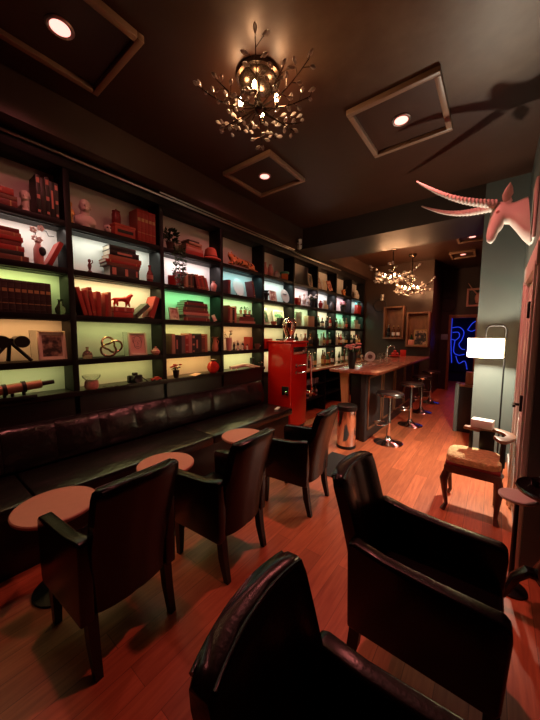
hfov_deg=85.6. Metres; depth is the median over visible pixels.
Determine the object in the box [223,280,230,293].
book
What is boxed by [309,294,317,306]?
flower vase
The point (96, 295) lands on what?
book
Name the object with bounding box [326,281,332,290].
photo card
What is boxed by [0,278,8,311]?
book
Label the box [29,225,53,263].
vase
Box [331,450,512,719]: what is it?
armchair
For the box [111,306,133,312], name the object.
book
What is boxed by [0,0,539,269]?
ceiling
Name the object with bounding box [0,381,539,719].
floor
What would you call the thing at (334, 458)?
floor mat
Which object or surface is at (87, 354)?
decanter
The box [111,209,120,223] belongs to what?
lidded jar
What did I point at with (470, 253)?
frame
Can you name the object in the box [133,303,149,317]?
book
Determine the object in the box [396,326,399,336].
bottle
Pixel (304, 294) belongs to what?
figurine
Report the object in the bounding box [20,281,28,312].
book
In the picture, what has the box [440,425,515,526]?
chair
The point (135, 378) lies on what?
camera
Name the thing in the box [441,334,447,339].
notice
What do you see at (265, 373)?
wall
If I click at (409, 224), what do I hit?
beam
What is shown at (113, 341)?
knot sculpture
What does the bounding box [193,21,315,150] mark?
chandelier
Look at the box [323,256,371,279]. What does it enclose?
soffit
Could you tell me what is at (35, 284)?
book
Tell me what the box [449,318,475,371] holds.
sign
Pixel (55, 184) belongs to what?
book
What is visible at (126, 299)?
dog
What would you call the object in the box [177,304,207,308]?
book
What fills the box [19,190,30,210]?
bust
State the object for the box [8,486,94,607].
round table
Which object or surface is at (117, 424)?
cushion
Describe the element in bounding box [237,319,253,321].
book
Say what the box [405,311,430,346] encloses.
wall box
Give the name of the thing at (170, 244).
trailing plant
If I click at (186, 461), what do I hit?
round table
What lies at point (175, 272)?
book
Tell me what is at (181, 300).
book
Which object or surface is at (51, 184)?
book
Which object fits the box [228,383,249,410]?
cushion
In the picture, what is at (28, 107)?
soffit
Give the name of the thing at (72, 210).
figurine
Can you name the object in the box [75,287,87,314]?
book
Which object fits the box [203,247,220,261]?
felt hat
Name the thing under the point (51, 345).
print
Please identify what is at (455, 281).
wall
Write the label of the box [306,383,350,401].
shelf
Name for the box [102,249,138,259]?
book
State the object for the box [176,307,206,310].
book
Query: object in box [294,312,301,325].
box
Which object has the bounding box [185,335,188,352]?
book
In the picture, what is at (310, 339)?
bottle
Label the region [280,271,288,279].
pot
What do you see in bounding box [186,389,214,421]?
cushion
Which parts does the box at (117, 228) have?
lid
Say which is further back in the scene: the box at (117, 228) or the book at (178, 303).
the book at (178, 303)
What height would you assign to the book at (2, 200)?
0.050 m
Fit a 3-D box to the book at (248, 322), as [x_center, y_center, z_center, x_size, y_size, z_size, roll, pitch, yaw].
[-0.410,-0.590,4.583,0.160,0.035,0.360,4,6,38]
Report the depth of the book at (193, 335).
3.74 m
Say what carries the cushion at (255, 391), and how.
on the bench
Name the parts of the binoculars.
stand leg, stand leg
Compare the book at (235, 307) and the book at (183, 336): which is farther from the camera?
the book at (235, 307)
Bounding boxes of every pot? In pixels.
[151,346,159,354]
[170,364,181,377]
[224,331,232,350]
[264,290,268,299]
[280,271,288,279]
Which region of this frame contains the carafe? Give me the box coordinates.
[264,262,267,274]
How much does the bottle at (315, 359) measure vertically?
0.313 m
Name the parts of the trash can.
lid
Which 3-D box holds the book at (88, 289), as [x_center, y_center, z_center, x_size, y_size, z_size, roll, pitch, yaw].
[-1.760,-0.563,2.832,0.161,0.270,0.069,4,6,38]
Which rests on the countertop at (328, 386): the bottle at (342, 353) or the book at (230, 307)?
the bottle at (342, 353)
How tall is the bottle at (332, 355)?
0.312 m
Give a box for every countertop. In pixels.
[306,358,366,409]
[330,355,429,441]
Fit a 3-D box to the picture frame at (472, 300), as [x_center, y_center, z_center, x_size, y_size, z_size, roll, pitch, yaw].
[5.722,-1.808,8.024,0.504,0.652,0.107,4,6,38]
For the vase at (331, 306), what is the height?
0.204 m
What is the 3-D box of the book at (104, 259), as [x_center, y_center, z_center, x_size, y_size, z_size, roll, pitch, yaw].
[-1.565,-1.003,3.047,0.161,0.028,0.360,4,6,38]
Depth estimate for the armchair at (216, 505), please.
1.91 m
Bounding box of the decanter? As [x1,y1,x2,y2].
[82,347,92,358]
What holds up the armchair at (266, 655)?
on the floor
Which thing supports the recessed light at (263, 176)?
attached to the frame at (245, 174)
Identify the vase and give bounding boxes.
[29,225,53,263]
[207,359,218,372]
[212,337,218,351]
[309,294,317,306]
[329,301,333,309]
[344,343,361,368]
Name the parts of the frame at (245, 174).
frame panel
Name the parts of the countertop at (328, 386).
panel, panel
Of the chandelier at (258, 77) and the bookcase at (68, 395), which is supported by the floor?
the bookcase at (68, 395)
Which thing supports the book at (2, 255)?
on the bookcase at (68, 395)
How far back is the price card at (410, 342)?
7.61 m
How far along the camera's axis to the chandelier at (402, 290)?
6.81 m
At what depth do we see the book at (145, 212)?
3.16 m
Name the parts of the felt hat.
crown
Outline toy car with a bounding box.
[150,376,161,381]
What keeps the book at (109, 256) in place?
on the book at (104, 259)
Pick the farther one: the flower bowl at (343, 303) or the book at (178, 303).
the flower bowl at (343, 303)
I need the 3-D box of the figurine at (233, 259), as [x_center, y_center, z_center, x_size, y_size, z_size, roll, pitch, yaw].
[-0.396,-1.482,4.424,0.142,0.201,0.699,4,6,38]
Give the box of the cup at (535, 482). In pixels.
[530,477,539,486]
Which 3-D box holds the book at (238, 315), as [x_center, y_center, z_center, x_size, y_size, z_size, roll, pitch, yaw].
[-0.407,-0.695,4.585,0.161,0.050,0.220,4,6,38]
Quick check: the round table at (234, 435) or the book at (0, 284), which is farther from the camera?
the round table at (234, 435)
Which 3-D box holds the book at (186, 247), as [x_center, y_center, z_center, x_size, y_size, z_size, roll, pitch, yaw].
[-1.010,-1.395,3.726,0.160,0.040,0.260,4,6,38]
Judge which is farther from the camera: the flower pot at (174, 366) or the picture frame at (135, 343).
the flower pot at (174, 366)
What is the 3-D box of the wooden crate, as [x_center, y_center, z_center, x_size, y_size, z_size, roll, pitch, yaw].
[3.334,0.303,4.833,0.140,0.210,0.160,4,6,38]
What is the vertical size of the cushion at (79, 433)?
0.355 m
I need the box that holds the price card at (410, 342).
[408,340,413,344]
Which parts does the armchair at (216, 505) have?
leg, arm, seat, leg, arm, backrest, leg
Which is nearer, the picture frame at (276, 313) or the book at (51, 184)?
the book at (51, 184)
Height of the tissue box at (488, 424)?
0.075 m
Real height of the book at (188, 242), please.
0.030 m
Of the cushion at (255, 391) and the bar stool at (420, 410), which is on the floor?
the bar stool at (420, 410)
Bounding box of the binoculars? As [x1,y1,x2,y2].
[0,336,32,361]
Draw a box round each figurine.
[70,201,74,222]
[87,259,92,271]
[228,251,257,271]
[302,293,305,305]
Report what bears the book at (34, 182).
on the bookcase at (68, 395)
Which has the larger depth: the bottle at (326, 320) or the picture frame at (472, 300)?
the picture frame at (472, 300)
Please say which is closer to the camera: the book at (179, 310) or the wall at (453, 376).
the book at (179, 310)
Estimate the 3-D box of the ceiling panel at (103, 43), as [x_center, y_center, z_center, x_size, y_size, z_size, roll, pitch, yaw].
[-1.299,-2.050,1.803,0.700,0.044,0.710,4,6,38]
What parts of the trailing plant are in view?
pot, trailing stem, trailing stem, trailing stem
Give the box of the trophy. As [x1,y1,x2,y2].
[417,176,539,245]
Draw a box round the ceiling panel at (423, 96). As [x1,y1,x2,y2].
[346,65,452,157]
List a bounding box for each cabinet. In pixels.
[267,340,313,425]
[453,382,472,432]
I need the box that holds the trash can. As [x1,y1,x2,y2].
[336,403,356,449]
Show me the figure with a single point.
(320, 305)
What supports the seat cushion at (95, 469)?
on the bench
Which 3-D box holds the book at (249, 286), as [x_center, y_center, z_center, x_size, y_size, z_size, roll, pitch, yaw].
[-0.316,-1.120,4.644,0.151,0.261,0.097,4,6,38]
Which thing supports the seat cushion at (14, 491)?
on the bench
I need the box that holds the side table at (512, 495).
[498,488,537,599]
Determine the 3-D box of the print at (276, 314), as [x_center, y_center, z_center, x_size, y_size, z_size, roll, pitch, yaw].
[0.158,-0.782,5.420,0.006,0.220,0.270,-6,0,38]
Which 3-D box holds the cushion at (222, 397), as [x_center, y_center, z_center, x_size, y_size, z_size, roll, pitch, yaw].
[-0.680,0.567,4.053,0.148,0.355,0.348,4,6,38]
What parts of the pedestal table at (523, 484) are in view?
leg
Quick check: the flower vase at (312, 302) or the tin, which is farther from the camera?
the flower vase at (312, 302)
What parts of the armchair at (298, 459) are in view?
leg, arm, arm, leg, backrest, leg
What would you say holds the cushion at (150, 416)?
on the bench
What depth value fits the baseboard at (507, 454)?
3.49 m
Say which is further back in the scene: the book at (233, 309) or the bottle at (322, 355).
the bottle at (322, 355)
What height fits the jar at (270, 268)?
0.196 m
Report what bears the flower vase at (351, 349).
on the bar counter at (367, 379)
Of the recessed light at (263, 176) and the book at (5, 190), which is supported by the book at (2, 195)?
the book at (5, 190)
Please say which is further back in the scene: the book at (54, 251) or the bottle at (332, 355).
the bottle at (332, 355)
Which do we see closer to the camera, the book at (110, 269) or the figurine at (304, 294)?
the book at (110, 269)
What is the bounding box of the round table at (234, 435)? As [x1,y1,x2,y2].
[222,428,258,443]
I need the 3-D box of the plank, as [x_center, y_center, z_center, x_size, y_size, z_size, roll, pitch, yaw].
[1.162,1.086,5.848,0.160,0.030,1.900,4,6,38]
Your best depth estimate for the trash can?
4.07 m
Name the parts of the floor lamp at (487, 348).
lamp shade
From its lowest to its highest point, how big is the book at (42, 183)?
0.301 m
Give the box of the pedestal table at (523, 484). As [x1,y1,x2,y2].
[503,477,539,597]
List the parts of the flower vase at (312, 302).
pot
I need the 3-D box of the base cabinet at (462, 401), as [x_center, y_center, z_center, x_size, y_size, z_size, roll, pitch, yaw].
[3.285,0.796,4.899,0.300,0.800,0.280,4,6,38]
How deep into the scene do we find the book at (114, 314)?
3.02 m
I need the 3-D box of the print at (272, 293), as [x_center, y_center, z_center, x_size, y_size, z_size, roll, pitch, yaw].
[0.049,-1.131,5.159,0.006,0.160,0.160,-8,-1,38]
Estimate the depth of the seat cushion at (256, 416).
3.81 m
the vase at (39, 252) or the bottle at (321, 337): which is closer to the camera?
the vase at (39, 252)
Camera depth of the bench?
2.69 m
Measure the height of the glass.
0.140 m
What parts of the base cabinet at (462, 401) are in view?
post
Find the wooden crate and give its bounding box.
[465,371,473,384]
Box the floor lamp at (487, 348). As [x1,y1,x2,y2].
[466,325,507,478]
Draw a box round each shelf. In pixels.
[306,376,339,387]
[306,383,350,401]
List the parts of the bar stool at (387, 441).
column post, seat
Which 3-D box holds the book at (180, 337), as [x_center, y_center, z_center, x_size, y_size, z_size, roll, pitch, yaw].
[-1.172,-0.194,3.639,0.170,0.218,0.042,4,6,38]
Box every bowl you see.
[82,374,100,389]
[339,301,345,311]
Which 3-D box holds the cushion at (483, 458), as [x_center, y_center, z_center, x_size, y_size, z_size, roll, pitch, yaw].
[1.872,0.882,2.679,0.410,0.072,0.390,4,6,38]
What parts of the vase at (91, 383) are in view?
glass dish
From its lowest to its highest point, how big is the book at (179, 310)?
0.030 m
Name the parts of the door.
panel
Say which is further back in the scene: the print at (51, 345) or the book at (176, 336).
the book at (176, 336)
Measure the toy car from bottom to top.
0.050 m
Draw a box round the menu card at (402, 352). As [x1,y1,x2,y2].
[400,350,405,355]
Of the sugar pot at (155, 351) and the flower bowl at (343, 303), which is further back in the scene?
the flower bowl at (343, 303)
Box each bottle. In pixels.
[55,299,65,313]
[146,265,152,281]
[307,351,309,367]
[308,332,312,345]
[314,352,316,366]
[319,334,322,345]
[321,350,323,365]
[325,316,328,327]
[326,352,328,364]
[330,351,333,363]
[341,348,343,361]
[387,324,389,336]
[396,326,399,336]
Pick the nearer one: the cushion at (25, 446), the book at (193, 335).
the cushion at (25, 446)
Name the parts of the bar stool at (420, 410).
column post, seat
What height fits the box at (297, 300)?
0.130 m
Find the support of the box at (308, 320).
on the bookcase at (68, 395)
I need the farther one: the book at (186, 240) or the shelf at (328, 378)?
the shelf at (328, 378)
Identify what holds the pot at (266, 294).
on the bookcase at (68, 395)
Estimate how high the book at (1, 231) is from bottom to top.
0.030 m
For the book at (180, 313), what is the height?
0.035 m
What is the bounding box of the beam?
[295,184,486,260]
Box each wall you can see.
[0,156,340,403]
[363,259,443,396]
[437,266,480,388]
[448,371,465,381]
[470,172,531,452]
[509,136,539,567]
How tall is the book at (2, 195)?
0.035 m
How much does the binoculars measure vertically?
0.219 m
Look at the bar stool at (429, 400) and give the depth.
6.91 m
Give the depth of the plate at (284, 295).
5.38 m
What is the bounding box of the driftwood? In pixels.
[229,363,259,370]
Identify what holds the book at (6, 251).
on the book at (2, 255)
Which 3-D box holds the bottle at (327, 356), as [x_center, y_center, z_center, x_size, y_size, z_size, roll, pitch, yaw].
[1.298,-0.031,6.587,0.083,0.286,0.083,4,6,38]
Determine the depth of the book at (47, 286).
2.51 m
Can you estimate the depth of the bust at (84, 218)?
2.71 m
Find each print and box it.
[41,335,62,356]
[130,335,144,353]
[170,309,177,318]
[264,308,269,323]
[270,291,275,300]
[274,312,282,323]
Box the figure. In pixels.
[318,300,322,307]
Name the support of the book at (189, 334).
on the bookcase at (68, 395)
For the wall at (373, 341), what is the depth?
7.93 m
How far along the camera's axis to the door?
1.97 m
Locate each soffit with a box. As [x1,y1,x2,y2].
[0,63,302,249]
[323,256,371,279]
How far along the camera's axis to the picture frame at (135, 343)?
3.18 m
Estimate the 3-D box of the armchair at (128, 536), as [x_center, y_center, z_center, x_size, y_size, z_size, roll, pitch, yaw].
[-0.836,0.989,1.589,0.636,0.942,0.510,4,6,35]
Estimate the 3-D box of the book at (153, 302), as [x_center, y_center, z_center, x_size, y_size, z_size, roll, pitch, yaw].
[-1.367,-0.597,3.339,0.170,0.254,0.133,4,6,38]
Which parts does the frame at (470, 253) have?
frame panel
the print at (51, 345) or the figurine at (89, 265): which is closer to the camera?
the print at (51, 345)
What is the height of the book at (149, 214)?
0.330 m
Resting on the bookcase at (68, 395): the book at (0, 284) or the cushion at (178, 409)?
the book at (0, 284)
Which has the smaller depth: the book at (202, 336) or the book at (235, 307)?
the book at (202, 336)
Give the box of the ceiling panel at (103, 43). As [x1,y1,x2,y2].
[0,0,143,96]
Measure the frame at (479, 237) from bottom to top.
0.044 m
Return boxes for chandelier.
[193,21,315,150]
[369,249,420,283]
[394,253,435,295]
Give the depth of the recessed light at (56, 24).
1.80 m
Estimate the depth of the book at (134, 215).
3.10 m
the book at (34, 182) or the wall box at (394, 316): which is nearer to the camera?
the book at (34, 182)
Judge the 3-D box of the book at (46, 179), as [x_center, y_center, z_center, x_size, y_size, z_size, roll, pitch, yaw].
[-1.948,-1.386,2.517,0.171,0.322,0.030,4,6,38]
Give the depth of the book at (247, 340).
4.64 m
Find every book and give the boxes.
[0,185,13,195]
[0,192,16,201]
[0,197,17,207]
[0,225,18,232]
[0,229,20,236]
[0,233,22,242]
[0,238,21,246]
[0,243,24,251]
[0,248,23,256]
[0,253,28,261]
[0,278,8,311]
[0,284,1,310]
[7,279,15,311]
[14,280,21,311]
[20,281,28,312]
[27,281,34,312]
[29,174,41,213]
[33,282,40,312]
[39,283,45,312]
[40,177,45,214]
[43,176,50,216]
[44,241,63,265]
[45,283,51,313]
[49,181,55,217]
[54,183,59,218]
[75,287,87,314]
[81,287,96,315]
[81,290,91,315]
[92,291,101,315]
[99,258,140,267]
[100,261,139,270]
[101,254,141,264]
[101,292,111,316]
[101,294,108,316]
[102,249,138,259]
[103,244,135,254]
[103,265,138,278]
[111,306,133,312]
[112,311,132,317]
[129,208,141,240]
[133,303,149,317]
[141,210,144,241]
[142,296,159,318]
[144,211,148,242]
[148,212,151,243]
[152,214,155,244]
[166,334,175,353]
[174,272,180,285]
[175,335,178,353]
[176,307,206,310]
[177,302,206,305]
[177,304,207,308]
[178,309,207,313]
[179,243,201,249]
[179,246,202,253]
[179,312,209,315]
[179,315,207,318]
[179,317,209,321]
[179,335,184,352]
[179,336,181,352]
[180,300,203,303]
[181,239,198,243]
[181,241,201,246]
[181,333,191,352]
[184,249,202,256]
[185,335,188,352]
[188,274,190,287]
[192,333,201,351]
[192,334,194,352]
[194,274,198,288]
[195,335,198,352]
[201,334,207,351]
[201,335,204,351]
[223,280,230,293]
[223,305,229,322]
[230,306,236,322]
[230,307,231,322]
[232,307,234,322]
[237,314,252,317]
[237,317,253,319]
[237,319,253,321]
[237,321,254,323]
[244,337,252,349]
[245,281,255,297]
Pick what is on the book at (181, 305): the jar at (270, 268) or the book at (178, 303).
the book at (178, 303)
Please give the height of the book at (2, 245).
0.040 m
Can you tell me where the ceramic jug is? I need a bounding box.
[210,281,216,291]
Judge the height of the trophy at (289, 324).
0.378 m
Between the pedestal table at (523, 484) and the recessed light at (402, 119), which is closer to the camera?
the pedestal table at (523, 484)
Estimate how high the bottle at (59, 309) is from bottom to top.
0.132 m
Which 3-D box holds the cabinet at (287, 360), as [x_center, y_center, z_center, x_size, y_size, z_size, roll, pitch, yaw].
[0.337,0.423,4.936,0.640,1.500,0.612,4,6,38]
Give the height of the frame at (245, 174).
0.044 m
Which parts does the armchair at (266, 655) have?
backrest, arm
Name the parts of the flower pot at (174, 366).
pot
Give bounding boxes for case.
[354,305,360,313]
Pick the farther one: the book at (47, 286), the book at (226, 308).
the book at (226, 308)
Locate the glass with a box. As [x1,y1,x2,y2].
[361,357,365,364]
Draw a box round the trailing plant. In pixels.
[163,227,187,289]
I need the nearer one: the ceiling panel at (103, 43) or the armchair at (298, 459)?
the ceiling panel at (103, 43)
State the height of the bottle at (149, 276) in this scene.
0.176 m
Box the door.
[506,237,539,568]
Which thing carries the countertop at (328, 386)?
on the floor
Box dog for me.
[111,294,132,306]
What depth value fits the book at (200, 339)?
3.83 m
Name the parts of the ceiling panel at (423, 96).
frame panel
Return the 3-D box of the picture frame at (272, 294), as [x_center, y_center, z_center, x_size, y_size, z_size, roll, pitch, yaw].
[0.051,-1.132,5.157,0.053,0.199,0.200,4,6,38]
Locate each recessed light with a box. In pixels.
[44,14,74,39]
[258,173,270,179]
[392,113,410,126]
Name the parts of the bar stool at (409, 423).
column post, seat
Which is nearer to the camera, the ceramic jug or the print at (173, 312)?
the print at (173, 312)
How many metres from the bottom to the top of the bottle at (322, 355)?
0.352 m
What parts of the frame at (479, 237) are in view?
frame moulding, frame panel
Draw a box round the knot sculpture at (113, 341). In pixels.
[100,336,122,356]
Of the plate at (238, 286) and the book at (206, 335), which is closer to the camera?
the book at (206, 335)
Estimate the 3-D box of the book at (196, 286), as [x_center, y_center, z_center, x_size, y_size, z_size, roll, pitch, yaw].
[-0.989,-1.008,3.766,0.131,0.183,0.076,4,6,38]
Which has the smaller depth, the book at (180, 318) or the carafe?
the book at (180, 318)
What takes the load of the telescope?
on the bookcase at (68, 395)
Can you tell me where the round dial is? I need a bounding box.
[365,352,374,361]
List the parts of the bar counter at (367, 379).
tapered leg, panel moulding, panel moulding, panel, panel moulding, panel moulding, panel moulding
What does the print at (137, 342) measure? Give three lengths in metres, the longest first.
0.206 x 0.161 x 0.006 m
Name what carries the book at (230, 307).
on the bookcase at (68, 395)
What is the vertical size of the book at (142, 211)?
0.330 m
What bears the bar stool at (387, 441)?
on the floor
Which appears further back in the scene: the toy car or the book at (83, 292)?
the toy car
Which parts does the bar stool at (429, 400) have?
column post, seat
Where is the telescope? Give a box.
[0,379,54,401]
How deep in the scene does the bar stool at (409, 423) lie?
5.16 m
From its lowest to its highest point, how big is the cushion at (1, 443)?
0.355 m
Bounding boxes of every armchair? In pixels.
[37,458,178,683]
[173,427,274,584]
[189,550,464,719]
[265,405,338,517]
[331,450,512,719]
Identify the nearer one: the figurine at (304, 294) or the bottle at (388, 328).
the figurine at (304, 294)
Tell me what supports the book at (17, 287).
on the bookcase at (68, 395)
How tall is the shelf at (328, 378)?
0.020 m
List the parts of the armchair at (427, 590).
leg, backrest, arm, seat, arm, leg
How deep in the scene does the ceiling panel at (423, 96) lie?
2.49 m
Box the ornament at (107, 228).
[103,224,111,232]
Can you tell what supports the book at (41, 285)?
on the bookcase at (68, 395)
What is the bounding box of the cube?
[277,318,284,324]
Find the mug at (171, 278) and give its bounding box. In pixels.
[168,275,177,284]
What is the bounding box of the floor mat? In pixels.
[326,452,345,476]
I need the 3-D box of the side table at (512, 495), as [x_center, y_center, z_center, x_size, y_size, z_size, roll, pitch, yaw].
[1.528,1.144,1.827,0.190,0.620,0.190,4,6,38]
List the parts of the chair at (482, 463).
leg, leg, arm post, seat frame, seat, arm rail, leg, arm post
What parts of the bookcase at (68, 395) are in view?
panel, counter shelf, panel, shelf, shelf, shelf, shelf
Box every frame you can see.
[29,331,67,360]
[122,332,147,355]
[168,307,179,319]
[223,149,304,197]
[268,290,276,300]
[272,310,283,324]
[307,273,312,286]
[414,330,426,344]
[449,249,476,259]
[456,235,482,243]
[466,283,479,306]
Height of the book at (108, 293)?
0.243 m
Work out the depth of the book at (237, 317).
4.48 m
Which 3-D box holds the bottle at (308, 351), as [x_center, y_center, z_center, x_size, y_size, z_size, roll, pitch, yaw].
[0.796,-0.012,5.974,0.083,0.349,0.083,4,6,38]
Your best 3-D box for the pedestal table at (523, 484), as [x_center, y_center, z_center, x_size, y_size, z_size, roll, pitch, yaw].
[1.556,1.090,1.675,0.450,0.755,0.450,4,6,38]
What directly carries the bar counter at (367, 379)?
on the floor
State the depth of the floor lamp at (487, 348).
3.23 m
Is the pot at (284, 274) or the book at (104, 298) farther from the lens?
the pot at (284, 274)
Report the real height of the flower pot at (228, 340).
0.294 m
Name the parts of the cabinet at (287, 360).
name plate, pull lever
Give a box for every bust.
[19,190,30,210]
[74,199,95,227]
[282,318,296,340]
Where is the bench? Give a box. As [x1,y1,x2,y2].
[0,380,291,582]
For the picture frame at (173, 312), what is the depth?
3.52 m
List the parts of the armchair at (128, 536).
leg, arm, seat, leg, backrest, leg, arm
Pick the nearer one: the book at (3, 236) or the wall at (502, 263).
the book at (3, 236)
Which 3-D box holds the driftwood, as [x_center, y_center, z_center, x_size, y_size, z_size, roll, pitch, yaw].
[-0.384,0.095,4.503,0.097,0.086,0.649,4,6,38]
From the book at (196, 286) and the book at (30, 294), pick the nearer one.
the book at (30, 294)
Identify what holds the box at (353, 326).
on the bookcase at (68, 395)
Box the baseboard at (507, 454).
[507,454,508,473]
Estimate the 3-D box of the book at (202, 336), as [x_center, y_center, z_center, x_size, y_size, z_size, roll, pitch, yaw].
[-0.952,-0.221,3.922,0.171,0.224,0.056,4,6,38]
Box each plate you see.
[233,278,243,295]
[281,289,288,302]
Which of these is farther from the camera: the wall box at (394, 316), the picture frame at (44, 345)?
the wall box at (394, 316)
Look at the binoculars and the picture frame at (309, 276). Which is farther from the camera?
the picture frame at (309, 276)
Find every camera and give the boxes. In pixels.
[127,372,148,384]
[297,239,301,249]
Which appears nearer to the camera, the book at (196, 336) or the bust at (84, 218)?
the bust at (84, 218)
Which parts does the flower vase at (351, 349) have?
pot, stem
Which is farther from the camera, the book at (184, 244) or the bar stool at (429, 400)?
the bar stool at (429, 400)
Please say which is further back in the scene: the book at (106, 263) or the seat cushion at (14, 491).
the book at (106, 263)
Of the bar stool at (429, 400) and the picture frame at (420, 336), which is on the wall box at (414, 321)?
the picture frame at (420, 336)
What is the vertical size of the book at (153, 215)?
0.330 m
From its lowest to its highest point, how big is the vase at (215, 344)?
0.200 m
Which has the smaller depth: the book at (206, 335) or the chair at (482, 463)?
the chair at (482, 463)
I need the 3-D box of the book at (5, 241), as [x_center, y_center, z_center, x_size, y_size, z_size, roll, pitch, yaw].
[-2.172,-0.928,2.275,0.160,0.035,0.330,4,6,38]
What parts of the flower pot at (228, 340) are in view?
pot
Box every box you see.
[109,222,135,238]
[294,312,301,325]
[295,298,300,304]
[304,316,313,326]
[351,324,359,328]
[383,306,405,338]
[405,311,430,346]
[470,417,494,429]
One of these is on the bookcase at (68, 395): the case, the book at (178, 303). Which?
the case
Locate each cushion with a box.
[0,418,57,475]
[0,442,3,476]
[0,475,32,525]
[17,426,212,496]
[52,410,101,460]
[95,404,137,447]
[131,398,167,437]
[162,393,192,429]
[184,403,291,442]
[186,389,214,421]
[208,386,232,415]
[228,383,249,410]
[245,380,263,405]
[446,445,501,471]
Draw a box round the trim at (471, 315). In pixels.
[445,314,477,389]
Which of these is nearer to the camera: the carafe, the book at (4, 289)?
the book at (4, 289)
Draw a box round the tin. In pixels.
[264,338,271,348]
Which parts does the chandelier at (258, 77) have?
bulb arm, stem, bulb arm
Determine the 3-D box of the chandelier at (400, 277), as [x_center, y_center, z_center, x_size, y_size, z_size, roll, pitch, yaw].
[2.640,-2.061,6.335,0.977,0.765,1.071,0,5,-2]
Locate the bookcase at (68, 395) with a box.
[0,123,364,477]
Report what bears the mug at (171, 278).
on the bookcase at (68, 395)
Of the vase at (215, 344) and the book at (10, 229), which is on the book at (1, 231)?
the book at (10, 229)
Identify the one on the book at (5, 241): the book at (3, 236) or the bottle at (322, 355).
the book at (3, 236)
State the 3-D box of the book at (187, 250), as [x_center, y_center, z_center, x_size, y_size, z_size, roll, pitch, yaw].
[-1.012,-1.349,3.725,0.160,0.050,0.270,4,6,38]
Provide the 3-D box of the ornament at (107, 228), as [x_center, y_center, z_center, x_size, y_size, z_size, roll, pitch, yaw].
[-1.609,-1.297,2.886,0.096,0.085,0.061,4,6,38]
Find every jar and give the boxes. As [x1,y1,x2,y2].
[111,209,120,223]
[268,264,273,275]
[274,270,279,277]
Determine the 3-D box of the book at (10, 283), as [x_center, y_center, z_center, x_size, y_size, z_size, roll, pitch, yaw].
[-2.122,-0.517,2.370,0.176,0.255,0.040,4,6,38]
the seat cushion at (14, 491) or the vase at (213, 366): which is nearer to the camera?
the seat cushion at (14, 491)
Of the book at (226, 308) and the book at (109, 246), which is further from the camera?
the book at (226, 308)
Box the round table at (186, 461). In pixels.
[136,452,193,527]
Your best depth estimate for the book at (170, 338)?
3.52 m
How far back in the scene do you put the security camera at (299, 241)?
5.11 m
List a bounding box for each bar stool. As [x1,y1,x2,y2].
[373,390,404,447]
[397,381,423,427]
[409,375,432,414]
[420,370,440,403]
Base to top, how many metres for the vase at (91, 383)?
0.135 m

